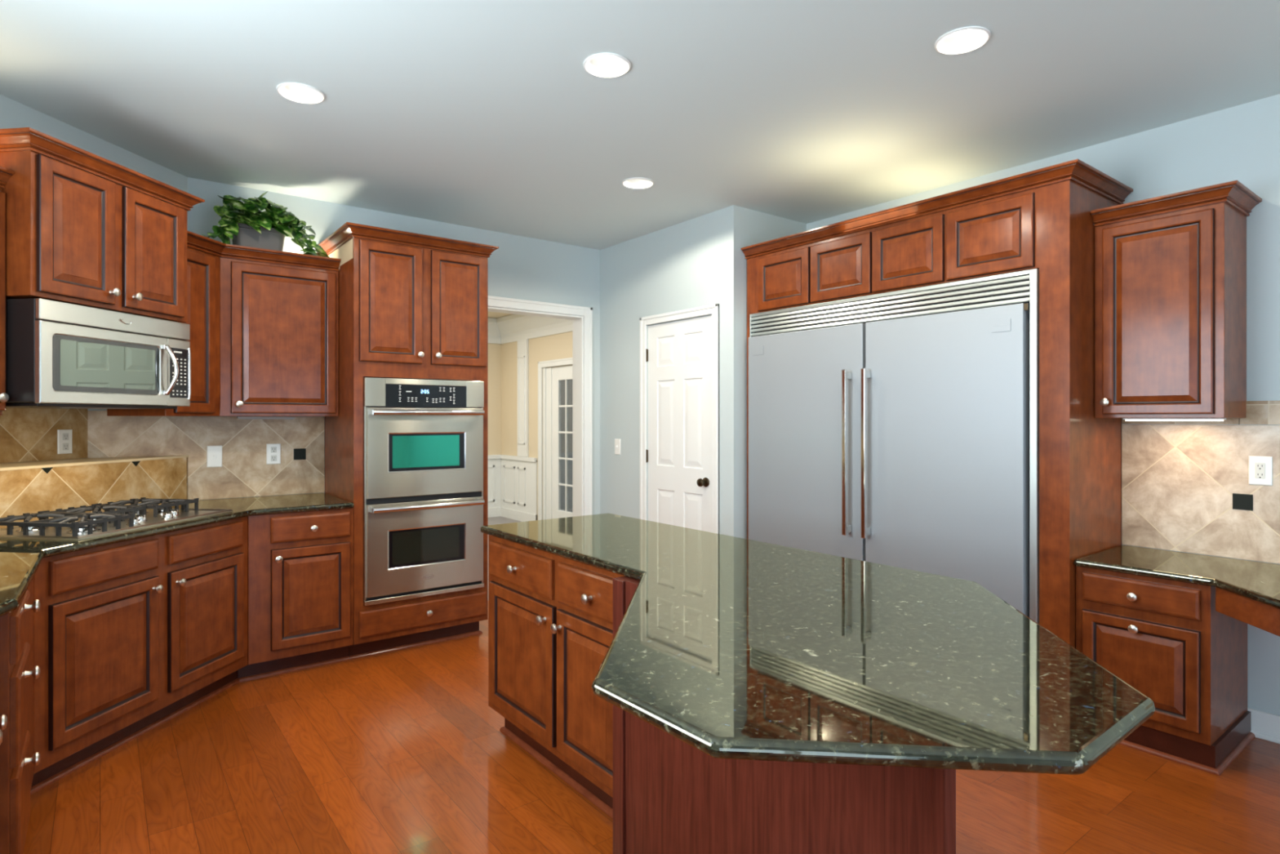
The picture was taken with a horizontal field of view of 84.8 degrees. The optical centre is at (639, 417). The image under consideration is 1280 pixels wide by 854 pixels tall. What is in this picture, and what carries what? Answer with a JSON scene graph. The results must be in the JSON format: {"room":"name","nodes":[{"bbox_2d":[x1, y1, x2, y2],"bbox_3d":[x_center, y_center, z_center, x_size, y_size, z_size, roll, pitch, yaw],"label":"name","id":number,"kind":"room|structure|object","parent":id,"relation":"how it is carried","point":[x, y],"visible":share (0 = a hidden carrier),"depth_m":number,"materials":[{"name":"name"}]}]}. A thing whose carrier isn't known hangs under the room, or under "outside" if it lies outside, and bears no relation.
{"room":"kitchen","nodes":[
{"label":"kitchen","id":0,"kind":"room"},
{"bbox_2d":[0,714,7,744],"bbox_3d":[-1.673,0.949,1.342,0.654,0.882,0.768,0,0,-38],"label":"cabinet knob","id":1,"kind":"object","parent":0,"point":[3,718],"visible":1,"depth_m":1.71,"materials":[{"name":"silver metal"}]},
{"bbox_2d":[0,407,82,463],"bbox_3d":[-3.043,0.088,3.220,0.784,0.276,0.784,0,0,-38],"label":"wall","id":2,"kind":"structure","parent":0,"point":[14,407],"depth_m":3.52,"materials":[{"name":"grey paint"}]},
{"bbox_2d":[0,407,87,462],"bbox_3d":[-3.038,0.082,3.213,0.010,0.263,1.107,0,0,7],"label":"backsplash","id":3,"kind":"structure","parent":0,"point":[26,434],"depth_m":3.50,"materials":[{"name":"tile"}]},
{"bbox_2d":[57,429,72,453],"bbox_3d":[-2.971,0.122,3.627,0.008,0.125,0.080,0,0,7],"label":"wall outlet","id":4,"kind":"object","parent":3,"relation":"attached to","point":[64,437],"visible":1,"depth_m":3.62,"materials":[{"name":"white plastic"}]},
{"bbox_2d":[62,433,68,439],"bbox_3d":[-2.969,0.096,3.627,0.003,0.036,0.032,0,0,7],"label":"socket","id":5,"kind":"object","parent":4,"relation":"attached to","point":[65,436],"depth_m":3.62,"materials":[{"name":"white plastic"}]},
{"bbox_2d":[62,443,68,450],"bbox_3d":[-2.969,0.148,3.627,0.003,0.036,0.032,0,0,7],"label":"socket","id":6,"kind":"object","parent":4,"relation":"attached to","point":[65,446],"depth_m":3.62,"materials":[{"name":"white plastic"}]},
{"bbox_2d":[0,93,187,408],"bbox_3d":[-2.723,-0.720,3.179,1.240,1.340,1.240,0,0,-38],"label":"wall","id":7,"kind":"structure","parent":0,"point":[13,113],"depth_m":3.38,"materials":[{"name":"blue paint"}]},
{"bbox_2d":[0,165,14,415],"bbox_3d":[-2.618,-0.479,2.466,0.379,0.938,0.504,0,0,7],"label":"upper cabinet","id":8,"kind":"object","parent":7,"relation":"attached to","point":[5,173],"visible":1,"depth_m":2.68,"materials":[{"name":"brown wood"}]},
{"bbox_2d":[0,127,204,322],"bbox_3d":[-2.477,-0.780,3.096,0.503,0.618,0.883,0,0,7],"label":"upper cabinet","id":9,"kind":"object","parent":7,"relation":"attached to","point":[84,228],"visible":1,"depth_m":2.91,"materials":[{"name":"brown wood"}]},
{"bbox_2d":[5,297,191,408],"bbox_3d":[-2.454,-0.251,3.083,0.535,0.416,0.752,0,0,7],"label":"microwave","id":10,"kind":"object","parent":9,"relation":"attached to","point":[59,354],"visible":1,"depth_m":2.90,"materials":[{"name":"silver metal"}]},
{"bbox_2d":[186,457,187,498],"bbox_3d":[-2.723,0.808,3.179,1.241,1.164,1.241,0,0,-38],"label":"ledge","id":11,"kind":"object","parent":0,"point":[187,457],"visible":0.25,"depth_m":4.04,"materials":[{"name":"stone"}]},
{"bbox_2d":[0,455,188,528],"bbox_3d":[-2.869,0.345,3.190,0.315,0.262,1.757,0,0,7],"label":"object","id":12,"kind":"object","parent":11,"relation":"attached to","point":[32,486],"visible":0.92,"depth_m":3.41,"materials":[{"name":"tile"}]},
{"bbox_2d":[87,177,599,514],"bbox_3d":[-1.714,0.000,4.826,5.090,2.780,0.140,0,0,-38],"label":"wall","id":13,"kind":"structure","parent":0,"point":[522,268],"depth_m":5.27,"materials":[{"name":"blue paint"}]},
{"bbox_2d":[106,230,226,416],"bbox_3d":[-2.453,-0.479,3.742,0.377,0.938,0.505,0,0,7],"label":"upper cabinet","id":14,"kind":"object","parent":13,"relation":"attached to","point":[203,253],"visible":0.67,"depth_m":3.69,"materials":[{"name":"brown wood"}]},
{"bbox_2d":[87,410,324,499],"bbox_3d":[-2.495,0.218,4.128,1.193,0.516,0.013,0,0,-38],"label":"tile backsplash","id":15,"kind":"structure","parent":13,"relation":"attached to","point":[244,472],"depth_m":4.16,"materials":[{"name":"tile"}]},
{"bbox_2d":[206,445,222,466],"bbox_3d":[-2.492,0.225,4.111,0.078,0.125,0.018,0,0,-38],"label":"light switch","id":16,"kind":"object","parent":15,"relation":"attached to","point":[214,453],"visible":1,"depth_m":4.11,"materials":[{"name":"white plastic"}]},
{"bbox_2d":[266,443,280,464],"bbox_3d":[-2.248,0.220,4.305,0.078,0.125,0.008,0,0,-38],"label":"wall outlet","id":17,"kind":"object","parent":15,"relation":"attached to","point":[273,451],"visible":1,"depth_m":4.30,"materials":[{"name":"white plastic"}]},
{"bbox_2d":[271,446,276,453],"bbox_3d":[-2.246,0.194,4.303,0.032,0.036,0.003,0,0,-38],"label":"socket","id":18,"kind":"object","parent":17,"relation":"attached to","point":[273,449],"depth_m":4.30,"materials":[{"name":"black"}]},
{"bbox_2d":[271,455,276,461],"bbox_3d":[-2.246,0.246,4.303,0.032,0.036,0.003,0,0,-38],"label":"socket","id":19,"kind":"object","parent":17,"relation":"attached to","point":[273,458],"depth_m":4.30,"materials":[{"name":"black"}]},
{"bbox_2d":[219,244,340,416],"bbox_3d":[-2.197,-0.479,4.103,0.749,0.938,0.390,0,0,-38],"label":"upper cabinet","id":20,"kind":"object","parent":13,"relation":"attached to","point":[278,309],"visible":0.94,"depth_m":4.00,"materials":[{"name":"brown wood"}]},
{"bbox_2d":[200,191,328,257],"bbox_3d":[-2.205,-1.101,4.072,0.743,0.421,0.328,0,0,-38],"label":"potted plant","id":21,"kind":"object","parent":20,"relation":"on","point":[246,225],"visible":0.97,"depth_m":4.02,"materials":[{"name":"green plant"}]},
{"bbox_2d":[236,416,295,419],"bbox_3d":[-2.186,-0.001,4.103,0.300,0.018,0.050,0,0,-38],"label":"light","id":22,"kind":"object","parent":20,"relation":"attached to","point":[237,417],"visible":0.98,"depth_m":4.08,"materials":[{"name":"grey plastic"}]},
{"bbox_2d":[238,418,293,419],"bbox_3d":[-2.186,0.006,4.103,0.280,0.004,0.034,0,0,-38],"label":"diffuser","id":23,"kind":"object","parent":22,"relation":"attached to","point":[238,419],"depth_m":4.09,"materials":[{"name":"grey plastic"}]},
{"bbox_2d":[488,306,583,516],"bbox_3d":[-0.884,0.281,5.465,0.963,2.218,0.144,0,0,-38],"label":"trim","id":24,"kind":"structure","parent":13,"relation":"attached to","point":[577,321],"depth_m":5.71,"materials":[{"name":"white paint"}]},
{"bbox_2d":[488,295,592,515],"bbox_3d":[-0.835,0.243,5.401,1.114,2.293,0.020,0,0,-38],"label":"trim","id":25,"kind":"structure","parent":13,"relation":"attached to","point":[494,301],"depth_m":5.70,"materials":[{"name":"white paint"}]},
{"bbox_2d":[488,342,501,454],"bbox_3d":[-3.589,0.000,8.796,4.240,2.780,0.120,0,0,-38],"label":"wall","id":26,"kind":"structure","parent":0,"point":[494,349],"depth_m":9.90,"materials":[{"name":"beige paint"}]},
{"bbox_2d":[488,454,501,517],"bbox_3d":[-3.540,0.954,8.733,3.980,0.872,0.039,0,0,-38],"label":"trim","id":27,"kind":"structure","parent":26,"relation":"attached to","point":[494,460],"depth_m":9.87,"materials":[{"name":"white paint"}]},
{"bbox_2d":[501,331,572,519],"bbox_3d":[-0.651,0.000,8.357,0.120,2.780,4.160,0,0,-38],"label":"wall","id":28,"kind":"structure","parent":0,"point":[557,346],"depth_m":9.29,"materials":[{"name":"beige paint"}]},
{"bbox_2d":[500,454,537,521],"bbox_3d":[-0.715,0.954,8.307,0.039,0.872,4.120,0,0,-38],"label":"trim","id":29,"kind":"structure","parent":28,"relation":"attached to","point":[518,473],"depth_m":9.50,"materials":[{"name":"white paint"}]},
{"bbox_2d":[517,338,528,457],"bbox_3d":[-1.577,-0.267,9.424,0.044,1.566,0.260,0,0,-38],"label":"trim","id":30,"kind":"structure","parent":28,"relation":"attached to","point":[522,344],"depth_m":9.38,"materials":[{"name":"white paint"}]},
{"bbox_2d":[488,314,572,344],"bbox_3d":[-2.283,-1.218,7.107,3.989,0.335,4.149,0,0,-38],"label":"trim","id":31,"kind":"structure","parent":28,"relation":"attached to","point":[513,327],"depth_m":9.33,"materials":[{"name":"white paint"}]},
{"bbox_2d":[537,357,572,519],"bbox_3d":[-0.896,0.330,8.560,0.020,2.120,1.380,0,0,-38],"label":"trim","id":32,"kind":"structure","parent":28,"relation":"attached to","point":[568,361],"depth_m":9.05,"materials":[{"name":"white paint"}]},
{"bbox_2d":[542,364,572,519],"bbox_3d":[-0.858,0.371,8.589,0.074,2.030,1.200,0,0,-38],"label":"door","id":33,"kind":"structure","parent":28,"relation":"in","point":[557,380],"depth_m":8.79,"materials":[{"name":"white paint"}]},
{"bbox_2d":[0,0,1279,318],"bbox_3d":[0.616,-1.490,4.291,8.190,0.200,12.750,0,0,-38],"label":"ceiling","id":34,"kind":"structure","parent":0,"point":[482,114],"depth_m":3.00,"materials":[{"name":"white paint"}]},
{"bbox_2d":[276,82,324,103],"bbox_3d":[-1.447,-1.441,2.996,0.188,0.118,0.188,0,0,-38],"label":"ceiling light","id":35,"kind":"object","parent":34,"relation":"attached to","point":[295,91],"visible":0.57,"depth_m":3.04,"materials":[{"name":"white paint"}]},
{"bbox_2d":[582,53,631,77],"bbox_3d":[-0.130,-1.441,2.761,0.188,0.118,0.188,0,0,-38],"label":"ceiling light","id":36,"kind":"object","parent":34,"relation":"attached to","point":[599,64],"visible":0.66,"depth_m":2.81,"materials":[{"name":"white metal"}]},
{"bbox_2d":[622,177,653,188],"bbox_3d":[-0.012,-1.441,4.142,0.188,0.118,0.188,0,0,-38],"label":"ceiling light","id":37,"kind":"object","parent":34,"relation":"attached to","point":[635,182],"visible":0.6,"depth_m":4.20,"materials":[{"name":"white metal"}]},
{"bbox_2d":[934,26,991,54],"bbox_3d":[1.185,-1.441,2.580,0.188,0.118,0.188,0,0,-38],"label":"ceiling light","id":38,"kind":"object","parent":34,"relation":"attached to","point":[969,38],"visible":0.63,"depth_m":2.63,"materials":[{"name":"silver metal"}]},
{"bbox_2d":[22,516,1279,853],"bbox_3d":[0.612,1.430,4.256,8.240,0.080,12.800,0,0,-38],"label":"floor","id":39,"kind":"structure","parent":0,"point":[404,751],"depth_m":2.62,"materials":[{"name":"brown wood"}]},
{"bbox_2d":[0,577,39,853],"bbox_3d":[-2.229,0.949,2.104,0.694,0.882,1.114,0,0,-38],"label":"base cabinet","id":40,"kind":"object","parent":39,"relation":"on","point":[18,673],"visible":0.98,"depth_m":1.88,"materials":[{"name":"brown wood"}]},
{"bbox_2d":[30,515,248,794],"bbox_3d":[-2.384,0.949,3.127,0.652,0.882,1.622,0,0,7],"label":"base cabinet","id":41,"kind":"object","parent":39,"relation":"on","point":[130,637],"visible":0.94,"depth_m":2.93,"materials":[{"name":"brown wood"}]},
{"bbox_2d":[237,507,353,681],"bbox_3d":[-2.111,0.949,3.974,0.772,0.882,0.702,0,0,-38],"label":"base cabinet","id":42,"kind":"object","parent":39,"relation":"on","point":[300,564],"visible":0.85,"depth_m":3.80,"materials":[{"name":"brown wood"}]},
{"bbox_2d":[318,222,498,659],"bbox_3d":[-1.478,0.149,4.462,0.925,2.481,0.702,0,0,-38],"label":"tall cabinet","id":43,"kind":"object","parent":39,"relation":"on","point":[411,305],"visible":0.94,"depth_m":4.18,"materials":[{"name":"brown wood"}]},
{"bbox_2d":[363,377,484,605],"bbox_3d":[-1.440,0.418,4.426,0.729,1.300,0.708,0,0,-38],"label":"double wall oven","id":44,"kind":"object","parent":43,"relation":"in","point":[424,501],"visible":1,"depth_m":4.17,"materials":[{"name":"silver metal"}]},
{"bbox_2d":[488,534,625,818],"bbox_3d":[-0.129,0.949,2.862,0.674,0.882,1.042,0,0,-38],"label":"base cabinet","id":45,"kind":"object","parent":39,"relation":"on","point":[550,615],"visible":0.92,"depth_m":2.63,"materials":[{"name":"brown wood"}]},
{"bbox_2d":[613,576,955,853],"bbox_3d":[0.519,0.949,1.990,0.670,0.882,1.120,0,0,-38],"label":"kitchen island","id":46,"kind":"object","parent":39,"relation":"on","point":[670,796],"visible":0.34,"depth_m":1.75,"materials":[{"name":"brown wood"}]},
{"bbox_2d":[480,513,1155,774],"bbox_3d":[0.080,0.492,2.141,1.322,0.032,2.495,0,0,-38],"label":"countertop","id":47,"kind":"structure","parent":46,"relation":"on","point":[731,647],"depth_m":1.37,"materials":[{"name":"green stone"}]},
{"bbox_2d":[748,268,1039,623],"bbox_3d":[1.472,0.355,4.056,0.700,2.070,1.780,0,0,-38],"label":"refrigerator","id":48,"kind":"object","parent":39,"relation":"on","point":[898,428],"visible":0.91,"depth_m":3.67,"materials":[{"name":"grey metal"}]},
{"bbox_2d":[741,159,1133,648],"bbox_3d":[1.538,0.137,4.019,0.664,2.507,2.005,0,0,-38],"label":"tall cabinet","id":49,"kind":"object","parent":39,"relation":"on","point":[1042,220],"visible":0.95,"depth_m":3.25,"materials":[{"name":"brown wood"}]},
{"bbox_2d":[1075,565,1255,776],"bbox_3d":[2.296,1.024,3.079,0.602,0.732,0.507,0,0,-38],"label":"base cabinet","id":50,"kind":"object","parent":39,"relation":"on","point":[1166,639],"visible":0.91,"depth_m":2.88,"materials":[{"name":"brown wood"}]},
{"bbox_2d":[1074,545,1279,608],"bbox_3d":[2.592,0.640,2.433,0.925,0.032,1.894,0,0,-38],"label":"countertop","id":51,"kind":"structure","parent":50,"relation":"on","point":[1259,581],"depth_m":2.92,"materials":[{"name":"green stone"}]},
{"bbox_2d":[1215,586,1279,636],"bbox_3d":[2.226,0.706,2.501,0.020,0.096,0.481,0,0,7],"label":"apron","id":52,"kind":"object","parent":51,"relation":"attached to","point":[1261,615],"visible":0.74,"depth_m":2.56,"materials":[{"name":"brown wood"}]},
{"bbox_3d":[-0.737,0.949,0.126,0.654,0.882,2.298,0,0,-38],"label":"cabinet","id":53,"kind":"object","parent":39,"relation":"on","visible":0},
{"bbox_2d":[0,493,354,616],"bbox_3d":[-1.159,0.492,1.751,1.974,0.032,5.388,0,0,-38],"label":"countertop","id":54,"kind":"structure","parent":53,"relation":"on","point":[20,558],"depth_m":2.87,"materials":[{"name":"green stone"}]},
{"bbox_2d":[0,497,232,539],"bbox_3d":[-2.393,0.440,3.195,0.515,0.072,0.855,0,0,7],"label":"gas cooktop","id":55,"kind":"object","parent":54,"relation":"in","point":[71,522],"visible":1,"depth_m":3.03,"materials":[{"name":"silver metal"}]},
{"bbox_2d":[600,209,720,533],"bbox_3d":[0.151,0.000,5.274,0.120,2.780,1.425,0,0,-38],"label":"wall","id":56,"kind":"structure","parent":0,"point":[677,267],"depth_m":5.43,"materials":[{"name":"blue paint"}]},
{"bbox_2d":[614,438,620,454],"bbox_3d":[-0.184,0.228,5.596,0.018,0.125,0.075,0,0,-38],"label":"light switch","id":57,"kind":"object","parent":56,"relation":"attached to","point":[617,442],"visible":1,"depth_m":5.59,"materials":[{"name":"white plastic"}]},
{"bbox_2d":[645,315,711,532],"bbox_3d":[0.262,0.344,5.017,0.106,2.083,0.732,0,0,-38],"label":"door","id":58,"kind":"structure","parent":56,"relation":"in","point":[678,354],"depth_m":5.01,"materials":[{"name":"white paint"}]},
{"bbox_2d":[640,303,719,533],"bbox_3d":[0.264,0.313,5.012,0.020,2.154,0.849,0,0,-38],"label":"trim","id":59,"kind":"structure","parent":56,"relation":"attached to","point":[713,309],"depth_m":4.74,"materials":[{"name":"white paint"}]},
{"bbox_2d":[720,204,806,538],"bbox_3d":[0.913,0.000,4.885,0.854,2.780,0.120,0,0,-38],"label":"wall","id":60,"kind":"structure","parent":0,"point":[740,227],"depth_m":4.63,"materials":[{"name":"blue paint"}]},
{"bbox_2d":[806,93,1279,715],"bbox_3d":[3.209,0.000,2.504,0.120,2.780,6.455,0,0,-38],"label":"wall","id":61,"kind":"structure","parent":0,"point":[1241,143],"depth_m":3.10,"materials":[{"name":"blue paint"}]},
{"bbox_2d":[1090,180,1262,417],"bbox_3d":[2.387,-0.477,3.138,0.399,0.952,0.526,0,0,-38],"label":"upper cabinet","id":62,"kind":"object","parent":61,"relation":"attached to","point":[1171,269],"visible":1,"depth_m":3.02,"materials":[{"name":"brown wood"}]},
{"bbox_2d":[1123,417,1226,421],"bbox_3d":[2.350,0.006,3.095,0.060,0.012,0.360,0,0,-38],"label":"light","id":63,"kind":"object","parent":62,"relation":"attached to","point":[1126,419],"visible":1,"depth_m":3.06,"materials":[{"name":"white plastic"}]},
{"bbox_2d":[1125,419,1223,421],"bbox_3d":[2.350,0.010,3.095,0.048,0.005,0.344,0,0,-38],"label":"diffuser","id":64,"kind":"object","parent":63,"relation":"attached to","point":[1126,420],"depth_m":3.06,"materials":[{"name":"white plastic"}]},
{"bbox_2d":[1121,400,1279,564],"bbox_3d":[2.961,0.274,2.716,0.013,0.698,1.894,0,0,-38],"label":"backsplash","id":65,"kind":"structure","parent":61,"relation":"attached to","point":[1187,488],"depth_m":3.21,"materials":[{"name":"beige tile"}]},
{"bbox_2d":[1248,455,1272,485],"bbox_3d":[2.694,0.228,3.047,0.008,0.125,0.078,0,0,-38],"label":"wall outlet","id":66,"kind":"object","parent":65,"relation":"attached to","point":[1260,468],"visible":1,"depth_m":3.04,"materials":[{"name":"white plastic"}]},
{"bbox_2d":[1254,462,1265,478],"bbox_3d":[2.692,0.228,3.045,0.003,0.068,0.034,0,0,-38],"label":"socket","id":67,"kind":"object","parent":66,"relation":"attached to","point":[1260,468],"depth_m":3.04,"materials":[{"name":"white plastic"}]},
{"bbox_2d":[1247,707,1279,743],"bbox_3d":[3.860,1.333,1.538,0.025,0.115,3.930,0,0,-38],"label":"baseboard","id":68,"kind":"structure","parent":61,"relation":"attached to","point":[1265,726],"depth_m":3.03,"materials":[{"name":"white paint"}]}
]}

